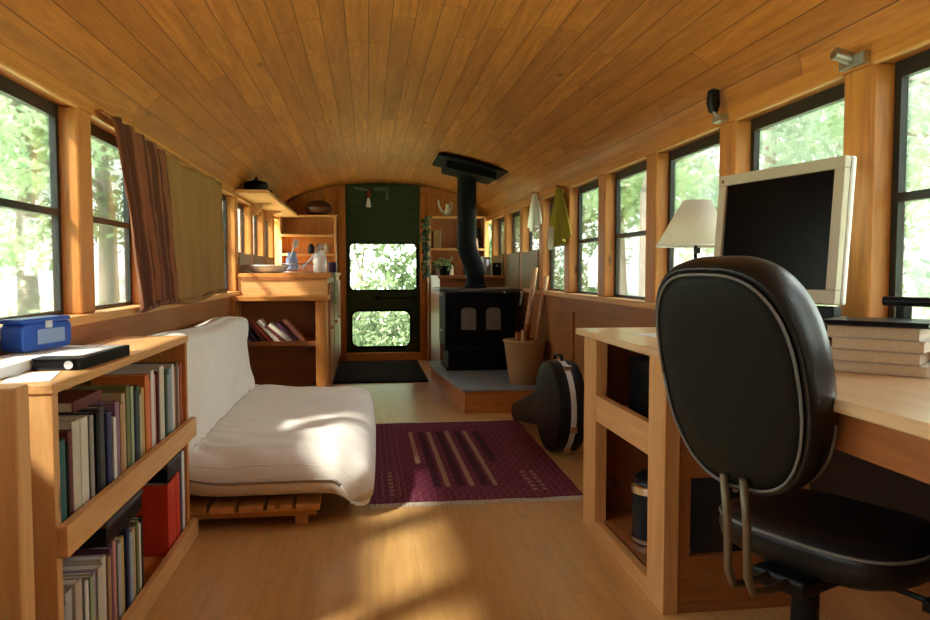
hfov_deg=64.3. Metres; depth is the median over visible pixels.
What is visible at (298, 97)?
ceiling
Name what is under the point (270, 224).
trim
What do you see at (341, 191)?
trim
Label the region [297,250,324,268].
utensil
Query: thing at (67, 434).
book
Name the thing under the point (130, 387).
book
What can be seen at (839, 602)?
wall
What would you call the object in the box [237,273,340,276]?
countertop
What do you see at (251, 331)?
book
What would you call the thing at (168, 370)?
book
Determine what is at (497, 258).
trim
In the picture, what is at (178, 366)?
book
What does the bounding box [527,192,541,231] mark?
towel
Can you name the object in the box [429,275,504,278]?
countertop
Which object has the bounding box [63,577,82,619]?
magazine
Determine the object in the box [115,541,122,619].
book
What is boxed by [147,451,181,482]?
storage box
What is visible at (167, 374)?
book
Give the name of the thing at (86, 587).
magazine
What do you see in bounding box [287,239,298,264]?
utensil
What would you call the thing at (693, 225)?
table lamp
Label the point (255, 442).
futon sofa
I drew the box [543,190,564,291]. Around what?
window
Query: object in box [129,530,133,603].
book
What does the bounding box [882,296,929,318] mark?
clamp
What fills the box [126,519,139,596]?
book
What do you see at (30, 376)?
paper sheet
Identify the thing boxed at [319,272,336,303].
dish towel
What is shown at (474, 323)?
wood stove
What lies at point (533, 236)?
window
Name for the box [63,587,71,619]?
magazine
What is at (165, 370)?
book
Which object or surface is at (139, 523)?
magazine
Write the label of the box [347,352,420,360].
trim
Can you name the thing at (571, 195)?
trim
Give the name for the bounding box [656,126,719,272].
window
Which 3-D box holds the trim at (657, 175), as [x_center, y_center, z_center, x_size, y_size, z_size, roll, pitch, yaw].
[0.880,-0.370,3.353,0.085,0.667,0.120,0,3,-8]
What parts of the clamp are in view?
stem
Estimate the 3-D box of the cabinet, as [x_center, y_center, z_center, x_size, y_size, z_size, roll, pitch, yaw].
[-0.004,0.122,7.299,0.621,0.930,1.040,0,3,-8]
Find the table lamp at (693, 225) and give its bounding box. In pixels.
[655,199,716,257]
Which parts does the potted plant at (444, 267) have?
pot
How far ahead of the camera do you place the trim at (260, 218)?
6.59 m
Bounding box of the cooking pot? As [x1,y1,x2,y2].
[244,177,267,189]
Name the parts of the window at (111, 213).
pane, pane, meeting rail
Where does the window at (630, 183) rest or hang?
in the wall at (839, 602)
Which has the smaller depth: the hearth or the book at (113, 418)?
the book at (113, 418)
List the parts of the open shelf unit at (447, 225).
panel, panel, shelf, shelf, panel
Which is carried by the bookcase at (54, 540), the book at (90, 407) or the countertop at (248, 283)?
the book at (90, 407)
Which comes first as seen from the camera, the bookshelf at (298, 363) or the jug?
the bookshelf at (298, 363)
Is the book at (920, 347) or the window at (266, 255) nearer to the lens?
the book at (920, 347)
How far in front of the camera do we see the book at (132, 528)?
2.06 m
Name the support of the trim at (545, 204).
attached to the wall at (839, 602)
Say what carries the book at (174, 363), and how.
on the bookcase at (54, 540)
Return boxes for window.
[0,62,77,319]
[90,114,132,309]
[222,188,234,290]
[237,197,250,253]
[253,210,262,254]
[265,217,272,256]
[493,215,503,254]
[506,208,519,252]
[522,200,539,250]
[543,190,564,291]
[569,176,598,294]
[605,156,646,299]
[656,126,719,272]
[735,74,845,305]
[873,39,929,318]
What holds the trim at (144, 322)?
attached to the wall at (192, 322)
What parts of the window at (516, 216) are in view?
pane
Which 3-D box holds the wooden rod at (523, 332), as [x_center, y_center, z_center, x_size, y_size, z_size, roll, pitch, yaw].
[0.410,0.321,5.233,0.045,0.361,0.042,0,3,-8]
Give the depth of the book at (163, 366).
2.38 m
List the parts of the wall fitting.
plate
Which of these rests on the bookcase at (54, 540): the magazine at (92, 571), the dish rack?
the magazine at (92, 571)
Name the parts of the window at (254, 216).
pane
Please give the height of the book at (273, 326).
0.140 m
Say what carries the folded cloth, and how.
on the open shelf unit at (447, 225)
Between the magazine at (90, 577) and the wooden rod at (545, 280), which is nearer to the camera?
the magazine at (90, 577)
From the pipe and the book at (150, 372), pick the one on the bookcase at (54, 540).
the book at (150, 372)
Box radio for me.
[492,263,500,274]
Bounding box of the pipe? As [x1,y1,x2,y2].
[432,153,507,287]
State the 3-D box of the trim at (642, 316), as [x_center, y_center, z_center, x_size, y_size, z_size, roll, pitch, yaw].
[0.773,0.009,3.835,0.006,0.080,8.790,0,3,-8]
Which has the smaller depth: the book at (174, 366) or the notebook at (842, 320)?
the notebook at (842, 320)
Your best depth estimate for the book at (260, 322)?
5.04 m
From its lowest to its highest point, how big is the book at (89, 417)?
0.235 m
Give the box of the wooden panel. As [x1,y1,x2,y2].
[0,384,35,619]
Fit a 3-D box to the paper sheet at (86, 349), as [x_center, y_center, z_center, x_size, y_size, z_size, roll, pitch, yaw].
[-0.967,0.102,1.882,0.097,0.001,0.250,0,3,-4]
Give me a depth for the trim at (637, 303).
3.98 m
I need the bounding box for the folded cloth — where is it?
[432,230,440,247]
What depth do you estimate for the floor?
2.42 m
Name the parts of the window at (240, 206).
pane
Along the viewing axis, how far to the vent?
2.58 m
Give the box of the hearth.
[429,361,535,412]
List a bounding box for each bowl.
[305,200,331,214]
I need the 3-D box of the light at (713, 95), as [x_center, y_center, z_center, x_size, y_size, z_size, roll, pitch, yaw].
[0.894,-0.729,2.635,0.068,0.120,0.060,0,3,-8]
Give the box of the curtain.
[99,109,227,312]
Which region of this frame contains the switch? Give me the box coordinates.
[694,248,700,253]
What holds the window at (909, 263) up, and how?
in the wall at (839, 602)
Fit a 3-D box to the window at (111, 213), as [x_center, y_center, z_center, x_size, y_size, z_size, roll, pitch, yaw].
[-1.330,-0.340,2.786,0.084,0.667,0.590,0,3,-8]
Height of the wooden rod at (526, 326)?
0.403 m
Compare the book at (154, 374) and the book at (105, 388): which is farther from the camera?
the book at (154, 374)
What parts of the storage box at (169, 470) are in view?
lid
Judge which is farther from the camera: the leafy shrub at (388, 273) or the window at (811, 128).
the leafy shrub at (388, 273)
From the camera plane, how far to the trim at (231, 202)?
5.19 m
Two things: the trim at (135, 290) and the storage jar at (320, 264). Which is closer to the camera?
the trim at (135, 290)
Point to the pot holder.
(550, 229)
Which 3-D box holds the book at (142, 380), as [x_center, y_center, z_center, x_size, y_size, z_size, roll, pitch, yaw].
[-1.012,0.326,2.185,0.149,0.268,0.044,0,3,-8]
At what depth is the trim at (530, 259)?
5.84 m
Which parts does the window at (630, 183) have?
meeting rail, pane, pane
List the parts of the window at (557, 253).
pane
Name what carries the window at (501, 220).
in the wall at (839, 602)
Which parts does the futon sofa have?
cross rail, leg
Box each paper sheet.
[0,371,60,383]
[40,345,121,355]
[633,333,656,336]
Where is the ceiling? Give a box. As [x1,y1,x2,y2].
[0,0,929,216]
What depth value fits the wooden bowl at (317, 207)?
7.65 m
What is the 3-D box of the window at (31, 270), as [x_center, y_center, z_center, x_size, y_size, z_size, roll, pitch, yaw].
[-1.237,-0.303,2.083,0.084,0.667,0.590,0,3,-8]
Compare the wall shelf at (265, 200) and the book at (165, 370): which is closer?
the book at (165, 370)
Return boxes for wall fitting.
[830,47,868,71]
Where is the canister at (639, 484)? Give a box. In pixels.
[630,468,647,546]
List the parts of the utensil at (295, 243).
blade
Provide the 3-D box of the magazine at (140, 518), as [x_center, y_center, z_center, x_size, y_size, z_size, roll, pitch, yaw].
[-1.025,0.708,2.126,0.190,0.221,0.024,0,3,-8]
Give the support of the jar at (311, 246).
on the open shelf unit at (308, 229)
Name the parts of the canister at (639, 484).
lid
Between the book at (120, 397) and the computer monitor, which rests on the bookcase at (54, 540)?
the book at (120, 397)
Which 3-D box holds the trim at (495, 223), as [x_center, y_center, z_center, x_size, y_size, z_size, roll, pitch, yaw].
[0.322,-0.592,7.571,0.085,0.667,0.120,0,3,-8]
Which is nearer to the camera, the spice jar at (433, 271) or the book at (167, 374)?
the book at (167, 374)
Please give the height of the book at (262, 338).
0.153 m
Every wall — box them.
[132,309,230,335]
[274,185,488,360]
[515,300,929,619]
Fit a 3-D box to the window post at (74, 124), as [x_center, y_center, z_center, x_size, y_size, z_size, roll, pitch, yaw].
[-1.288,-0.322,2.434,0.085,0.667,0.120,0,3,-8]
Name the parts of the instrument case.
handle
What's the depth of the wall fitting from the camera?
1.91 m
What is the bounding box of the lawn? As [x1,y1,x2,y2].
[368,312,401,345]
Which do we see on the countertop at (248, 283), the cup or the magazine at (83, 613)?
the cup
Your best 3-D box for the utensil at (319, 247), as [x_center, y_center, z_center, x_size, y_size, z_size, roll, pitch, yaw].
[-1.260,-0.443,6.123,0.180,0.220,0.012,0,3,-8]
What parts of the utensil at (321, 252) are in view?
blade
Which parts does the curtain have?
rod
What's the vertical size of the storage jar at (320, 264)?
0.180 m
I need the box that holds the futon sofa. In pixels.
[147,316,375,523]
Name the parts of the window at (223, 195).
pane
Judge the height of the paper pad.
0.024 m
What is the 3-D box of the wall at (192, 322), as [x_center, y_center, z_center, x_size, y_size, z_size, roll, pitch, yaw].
[-1.432,0.384,3.563,0.085,0.800,8.790,0,3,-8]
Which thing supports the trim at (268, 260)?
attached to the wall at (192, 322)
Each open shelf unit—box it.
[278,215,337,271]
[426,216,486,361]
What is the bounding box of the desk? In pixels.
[576,327,929,614]
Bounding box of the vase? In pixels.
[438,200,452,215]
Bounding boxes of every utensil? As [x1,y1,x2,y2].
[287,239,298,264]
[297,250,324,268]
[302,243,322,268]
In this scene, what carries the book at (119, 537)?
on the bookcase at (54, 540)
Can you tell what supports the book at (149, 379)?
on the bookcase at (54, 540)
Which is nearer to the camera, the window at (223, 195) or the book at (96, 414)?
the book at (96, 414)
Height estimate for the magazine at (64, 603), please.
0.212 m
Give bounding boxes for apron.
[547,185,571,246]
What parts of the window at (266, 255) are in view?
pane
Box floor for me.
[144,359,828,619]
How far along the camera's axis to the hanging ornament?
7.91 m
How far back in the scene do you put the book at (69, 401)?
1.78 m
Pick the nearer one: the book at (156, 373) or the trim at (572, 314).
the book at (156, 373)
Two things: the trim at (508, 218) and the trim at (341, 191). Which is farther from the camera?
the trim at (341, 191)
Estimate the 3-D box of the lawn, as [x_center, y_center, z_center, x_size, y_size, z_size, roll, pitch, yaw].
[-1.310,1.447,10.004,90.000,0.001,90.000,0,3,-8]
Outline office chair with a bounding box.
[655,256,929,619]
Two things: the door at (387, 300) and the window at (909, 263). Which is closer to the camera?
the window at (909, 263)
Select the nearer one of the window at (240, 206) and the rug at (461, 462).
the rug at (461, 462)
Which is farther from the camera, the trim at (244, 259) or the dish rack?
the dish rack
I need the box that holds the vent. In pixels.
[633,369,648,409]
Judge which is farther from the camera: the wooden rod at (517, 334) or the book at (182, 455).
the wooden rod at (517, 334)
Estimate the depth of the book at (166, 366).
2.47 m
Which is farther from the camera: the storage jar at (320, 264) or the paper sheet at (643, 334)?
the storage jar at (320, 264)
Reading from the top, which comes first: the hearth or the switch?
the switch
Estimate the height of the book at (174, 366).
0.250 m
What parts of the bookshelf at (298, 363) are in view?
panel, panel, shelf, panel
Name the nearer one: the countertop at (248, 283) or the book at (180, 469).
the book at (180, 469)
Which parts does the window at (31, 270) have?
pane, pane, meeting rail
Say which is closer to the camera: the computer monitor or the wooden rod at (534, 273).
the computer monitor
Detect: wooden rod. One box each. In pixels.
[515,332,519,340]
[521,330,525,340]
[524,324,528,340]
[525,267,537,327]
[529,281,532,338]
[534,276,548,340]
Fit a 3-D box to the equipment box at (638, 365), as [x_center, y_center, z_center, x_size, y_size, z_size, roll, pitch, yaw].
[0.768,0.279,2.500,0.286,0.199,0.480,0,3,-8]
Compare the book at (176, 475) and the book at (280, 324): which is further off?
the book at (280, 324)
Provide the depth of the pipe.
6.10 m
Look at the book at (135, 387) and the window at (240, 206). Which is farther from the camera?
the window at (240, 206)
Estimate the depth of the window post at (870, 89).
1.90 m
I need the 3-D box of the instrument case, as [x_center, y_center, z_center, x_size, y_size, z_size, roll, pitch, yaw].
[0.462,0.481,4.234,0.156,0.525,1.025,-1,3,-10]
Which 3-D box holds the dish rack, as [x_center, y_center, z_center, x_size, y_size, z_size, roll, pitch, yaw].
[-1.409,-0.351,6.183,0.277,0.076,0.356,0,3,-8]
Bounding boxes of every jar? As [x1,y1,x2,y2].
[308,244,313,253]
[313,254,326,272]
[324,244,329,253]
[431,263,437,274]
[481,257,490,274]
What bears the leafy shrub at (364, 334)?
on the lawn
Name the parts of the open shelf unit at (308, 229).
panel, shelf, shelf, shelf, panel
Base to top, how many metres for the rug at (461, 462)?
0.009 m
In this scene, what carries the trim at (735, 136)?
attached to the wall at (839, 602)
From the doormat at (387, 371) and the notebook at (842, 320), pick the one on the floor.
the doormat at (387, 371)
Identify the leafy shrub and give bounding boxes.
[350,223,491,344]
[353,273,409,345]
[354,244,490,324]
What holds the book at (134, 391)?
on the bookcase at (54, 540)
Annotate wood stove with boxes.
[433,287,523,370]
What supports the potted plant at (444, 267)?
on the cabinet
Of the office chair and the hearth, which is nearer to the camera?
the office chair
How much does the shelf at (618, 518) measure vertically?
0.020 m
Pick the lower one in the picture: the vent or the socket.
the vent
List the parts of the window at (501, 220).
pane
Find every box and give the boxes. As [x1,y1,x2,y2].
[0,315,70,351]
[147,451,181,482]
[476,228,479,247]
[629,356,648,418]
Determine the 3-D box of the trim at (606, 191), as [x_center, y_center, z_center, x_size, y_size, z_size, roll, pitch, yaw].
[0.787,-0.407,4.056,0.085,0.667,0.120,0,3,-8]
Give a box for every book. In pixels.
[58,389,101,413]
[58,410,101,494]
[58,415,89,505]
[58,415,94,498]
[58,418,81,512]
[59,429,73,514]
[59,438,66,522]
[65,443,70,517]
[72,385,130,468]
[79,405,105,488]
[80,489,142,546]
[91,401,120,476]
[92,374,150,453]
[100,393,126,469]
[104,370,154,447]
[104,410,112,485]
[111,416,116,479]
[114,365,163,440]
[119,402,124,473]
[127,364,174,431]
[129,362,178,427]
[129,385,140,459]
[129,386,134,465]
[133,390,137,461]
[139,387,144,455]
[139,393,142,456]
[149,379,151,448]
[154,371,160,443]
[154,374,156,445]
[163,366,164,437]
[164,369,167,436]
[167,369,171,432]
[167,374,169,434]
[174,366,175,428]
[178,362,182,424]
[178,366,179,425]
[247,333,253,341]
[248,320,266,340]
[248,324,259,340]
[252,319,272,340]
[256,318,279,340]
[265,323,285,340]
[268,322,292,340]
[277,321,298,340]
[283,318,306,340]
[826,325,929,340]
[831,337,929,353]
[831,348,929,365]
[833,360,929,377]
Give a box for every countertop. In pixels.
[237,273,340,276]
[237,273,340,386]
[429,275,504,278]
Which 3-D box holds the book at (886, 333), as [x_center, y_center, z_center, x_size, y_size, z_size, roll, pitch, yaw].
[0.913,0.046,1.633,0.180,0.026,0.135,3,4,41]
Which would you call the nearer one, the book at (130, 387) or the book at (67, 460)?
the book at (67, 460)
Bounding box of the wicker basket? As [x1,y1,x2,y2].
[503,337,546,384]
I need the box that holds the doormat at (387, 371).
[333,360,428,383]
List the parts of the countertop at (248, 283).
door, door, door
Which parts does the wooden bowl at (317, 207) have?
lid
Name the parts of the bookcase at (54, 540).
panel, panel, shelf, panel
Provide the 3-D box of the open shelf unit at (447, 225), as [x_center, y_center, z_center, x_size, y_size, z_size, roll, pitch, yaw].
[-0.096,-0.225,7.988,0.614,1.550,0.305,0,3,-8]
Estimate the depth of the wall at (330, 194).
7.95 m
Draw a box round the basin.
[246,265,289,272]
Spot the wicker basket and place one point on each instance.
(524, 359)
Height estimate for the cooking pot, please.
0.115 m
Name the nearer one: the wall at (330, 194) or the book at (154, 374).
the book at (154, 374)
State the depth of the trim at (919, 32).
2.36 m
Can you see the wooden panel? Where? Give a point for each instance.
(17, 587)
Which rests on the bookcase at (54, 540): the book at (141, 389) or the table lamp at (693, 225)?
the book at (141, 389)
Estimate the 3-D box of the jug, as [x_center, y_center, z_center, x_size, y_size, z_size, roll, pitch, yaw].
[-1.443,-0.405,6.171,0.104,0.152,0.104,0,3,-8]
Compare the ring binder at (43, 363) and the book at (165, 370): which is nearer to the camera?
the ring binder at (43, 363)
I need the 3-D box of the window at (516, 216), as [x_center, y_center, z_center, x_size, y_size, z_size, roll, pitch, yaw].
[0.456,-0.683,6.508,0.082,0.372,0.590,0,3,-8]
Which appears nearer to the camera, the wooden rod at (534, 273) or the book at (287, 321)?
the book at (287, 321)
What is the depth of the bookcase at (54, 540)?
1.68 m
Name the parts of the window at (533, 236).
pane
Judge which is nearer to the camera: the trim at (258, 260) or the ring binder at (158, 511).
the ring binder at (158, 511)
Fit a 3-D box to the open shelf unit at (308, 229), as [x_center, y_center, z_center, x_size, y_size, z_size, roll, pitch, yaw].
[-1.627,-0.210,7.705,0.597,1.550,0.465,0,3,-8]
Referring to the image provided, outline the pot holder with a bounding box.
[548,226,553,249]
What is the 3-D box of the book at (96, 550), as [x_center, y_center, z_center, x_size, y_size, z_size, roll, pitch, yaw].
[-0.996,0.718,1.881,0.190,0.226,0.024,0,3,-8]
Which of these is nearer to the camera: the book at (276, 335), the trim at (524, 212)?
the book at (276, 335)
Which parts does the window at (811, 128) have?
pane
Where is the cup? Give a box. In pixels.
[328,262,336,272]
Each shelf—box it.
[235,189,297,220]
[606,506,690,567]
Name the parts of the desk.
corner post, rail, rail, panel, corner post, panel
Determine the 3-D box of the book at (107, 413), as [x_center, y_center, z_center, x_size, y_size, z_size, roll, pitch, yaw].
[-0.972,0.367,1.864,0.152,0.220,0.034,0,3,-8]
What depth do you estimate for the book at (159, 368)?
2.33 m
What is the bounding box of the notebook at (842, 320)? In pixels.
[823,316,929,328]
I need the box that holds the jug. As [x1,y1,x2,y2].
[286,252,297,270]
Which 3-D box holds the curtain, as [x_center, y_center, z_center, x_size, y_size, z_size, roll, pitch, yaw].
[-1.348,-0.381,3.544,0.062,0.714,2.030,0,3,-8]
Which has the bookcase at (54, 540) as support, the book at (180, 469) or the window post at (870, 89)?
the book at (180, 469)
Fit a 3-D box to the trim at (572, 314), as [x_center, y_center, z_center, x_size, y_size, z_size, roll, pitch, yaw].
[0.668,0.368,4.623,0.012,0.720,0.060,0,3,-8]
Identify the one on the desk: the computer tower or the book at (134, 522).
the computer tower
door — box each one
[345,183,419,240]
[346,240,419,352]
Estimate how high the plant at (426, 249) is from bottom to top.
0.676 m
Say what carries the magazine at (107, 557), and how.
on the bookcase at (54, 540)
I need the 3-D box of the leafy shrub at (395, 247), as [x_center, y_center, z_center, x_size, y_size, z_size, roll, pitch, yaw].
[-0.461,-1.212,16.394,5.322,5.339,4.216,2,4,34]
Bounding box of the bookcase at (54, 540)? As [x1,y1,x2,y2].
[0,336,198,619]
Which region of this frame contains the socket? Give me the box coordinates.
[830,47,853,64]
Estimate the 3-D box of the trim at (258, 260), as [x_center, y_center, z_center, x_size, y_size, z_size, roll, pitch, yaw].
[-1.769,-0.327,6.315,0.038,0.270,0.600,0,3,-8]
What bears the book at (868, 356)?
on the book at (923, 371)
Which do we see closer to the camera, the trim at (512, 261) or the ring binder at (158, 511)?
the ring binder at (158, 511)
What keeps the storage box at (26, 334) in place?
on the paper pad
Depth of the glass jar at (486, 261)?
6.88 m
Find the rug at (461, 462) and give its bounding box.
[369,419,582,508]
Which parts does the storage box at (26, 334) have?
lid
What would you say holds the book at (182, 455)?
on the bookcase at (54, 540)
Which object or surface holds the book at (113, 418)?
on the bookcase at (54, 540)
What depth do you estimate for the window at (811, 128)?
2.29 m
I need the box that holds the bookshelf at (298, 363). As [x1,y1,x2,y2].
[230,295,329,386]
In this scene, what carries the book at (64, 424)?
on the bookcase at (54, 540)
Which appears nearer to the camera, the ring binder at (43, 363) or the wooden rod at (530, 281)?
the ring binder at (43, 363)
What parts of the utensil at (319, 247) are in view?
handle, blade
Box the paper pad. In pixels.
[0,345,82,378]
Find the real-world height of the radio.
0.119 m
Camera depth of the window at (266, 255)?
7.23 m
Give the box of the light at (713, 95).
[706,88,728,123]
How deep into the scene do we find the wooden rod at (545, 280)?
5.27 m
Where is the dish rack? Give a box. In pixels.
[277,263,313,272]
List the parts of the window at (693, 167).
pane, pane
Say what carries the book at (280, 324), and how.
on the bookshelf at (298, 363)
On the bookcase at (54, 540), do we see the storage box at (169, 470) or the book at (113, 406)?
the book at (113, 406)
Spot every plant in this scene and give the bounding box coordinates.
[419,215,432,278]
[424,257,452,274]
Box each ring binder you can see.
[31,345,129,370]
[136,476,176,556]
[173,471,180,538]
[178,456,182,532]
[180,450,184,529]
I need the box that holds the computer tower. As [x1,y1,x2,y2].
[690,477,742,552]
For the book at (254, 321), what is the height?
0.158 m
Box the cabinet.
[429,275,504,360]
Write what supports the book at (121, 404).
on the bookcase at (54, 540)
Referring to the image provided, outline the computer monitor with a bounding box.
[714,155,856,346]
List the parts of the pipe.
ceiling plate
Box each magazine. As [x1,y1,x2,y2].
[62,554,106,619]
[63,563,104,619]
[63,570,95,619]
[63,573,94,619]
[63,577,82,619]
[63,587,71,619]
[64,603,66,619]
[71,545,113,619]
[82,579,84,619]
[84,580,88,619]
[105,555,111,619]
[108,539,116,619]
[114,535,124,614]
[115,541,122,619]
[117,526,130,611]
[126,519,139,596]
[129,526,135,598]
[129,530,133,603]
[133,516,143,587]
[139,523,141,590]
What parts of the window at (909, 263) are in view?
meeting rail, pane, pane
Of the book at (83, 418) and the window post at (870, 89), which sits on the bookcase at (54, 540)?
the book at (83, 418)
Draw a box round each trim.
[0,43,277,220]
[0,291,239,339]
[0,297,230,355]
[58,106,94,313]
[131,231,139,304]
[226,196,238,290]
[238,253,252,272]
[243,205,253,264]
[253,255,264,264]
[256,212,264,256]
[265,257,274,264]
[267,218,274,260]
[338,188,425,360]
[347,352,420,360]
[487,18,929,222]
[491,219,498,274]
[492,255,503,274]
[503,286,655,309]
[504,214,512,285]
[505,253,519,287]
[515,291,831,345]
[519,207,529,287]
[521,250,538,289]
[539,199,550,289]
[564,188,577,292]
[570,311,574,361]
[598,173,615,296]
[645,152,668,301]
[719,120,750,179]
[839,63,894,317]
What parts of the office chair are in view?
backrest, seat, tilt lever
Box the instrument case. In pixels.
[511,353,583,453]
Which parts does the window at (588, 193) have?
meeting rail, pane, pane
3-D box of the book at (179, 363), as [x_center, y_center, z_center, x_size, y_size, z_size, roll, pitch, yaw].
[-1.069,0.311,2.592,0.149,0.255,0.028,0,3,-8]
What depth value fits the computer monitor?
1.94 m
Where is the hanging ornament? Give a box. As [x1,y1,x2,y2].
[357,188,370,206]
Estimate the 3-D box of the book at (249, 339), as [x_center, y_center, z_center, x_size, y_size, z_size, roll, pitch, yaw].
[-1.522,0.150,5.088,0.135,0.147,0.142,0,3,-8]
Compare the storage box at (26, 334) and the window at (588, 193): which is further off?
the window at (588, 193)
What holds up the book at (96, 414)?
on the bookcase at (54, 540)
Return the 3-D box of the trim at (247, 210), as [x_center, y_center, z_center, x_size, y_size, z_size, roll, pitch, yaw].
[-1.753,-0.506,5.949,0.085,0.667,0.120,0,3,-8]
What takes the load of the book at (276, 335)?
on the bookshelf at (298, 363)
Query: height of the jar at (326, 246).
0.105 m
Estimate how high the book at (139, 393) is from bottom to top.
0.222 m
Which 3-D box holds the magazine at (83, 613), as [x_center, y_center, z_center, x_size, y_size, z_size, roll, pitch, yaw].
[-0.968,0.731,1.686,0.190,0.222,0.018,0,3,-8]
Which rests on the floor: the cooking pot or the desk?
the desk
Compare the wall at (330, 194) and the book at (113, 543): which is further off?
the wall at (330, 194)
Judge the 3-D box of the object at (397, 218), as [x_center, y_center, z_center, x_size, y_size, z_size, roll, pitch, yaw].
[-0.890,-1.065,8.016,0.798,0.625,0.075,0,3,-8]
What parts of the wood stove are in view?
plate, fire door, door handle, spring handle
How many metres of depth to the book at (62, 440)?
1.57 m
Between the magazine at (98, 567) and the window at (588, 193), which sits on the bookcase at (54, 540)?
the magazine at (98, 567)
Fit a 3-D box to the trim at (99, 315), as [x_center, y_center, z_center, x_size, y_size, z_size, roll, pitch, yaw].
[-1.421,-0.031,3.542,0.107,0.030,8.790,0,3,-8]
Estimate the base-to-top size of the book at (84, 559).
0.222 m

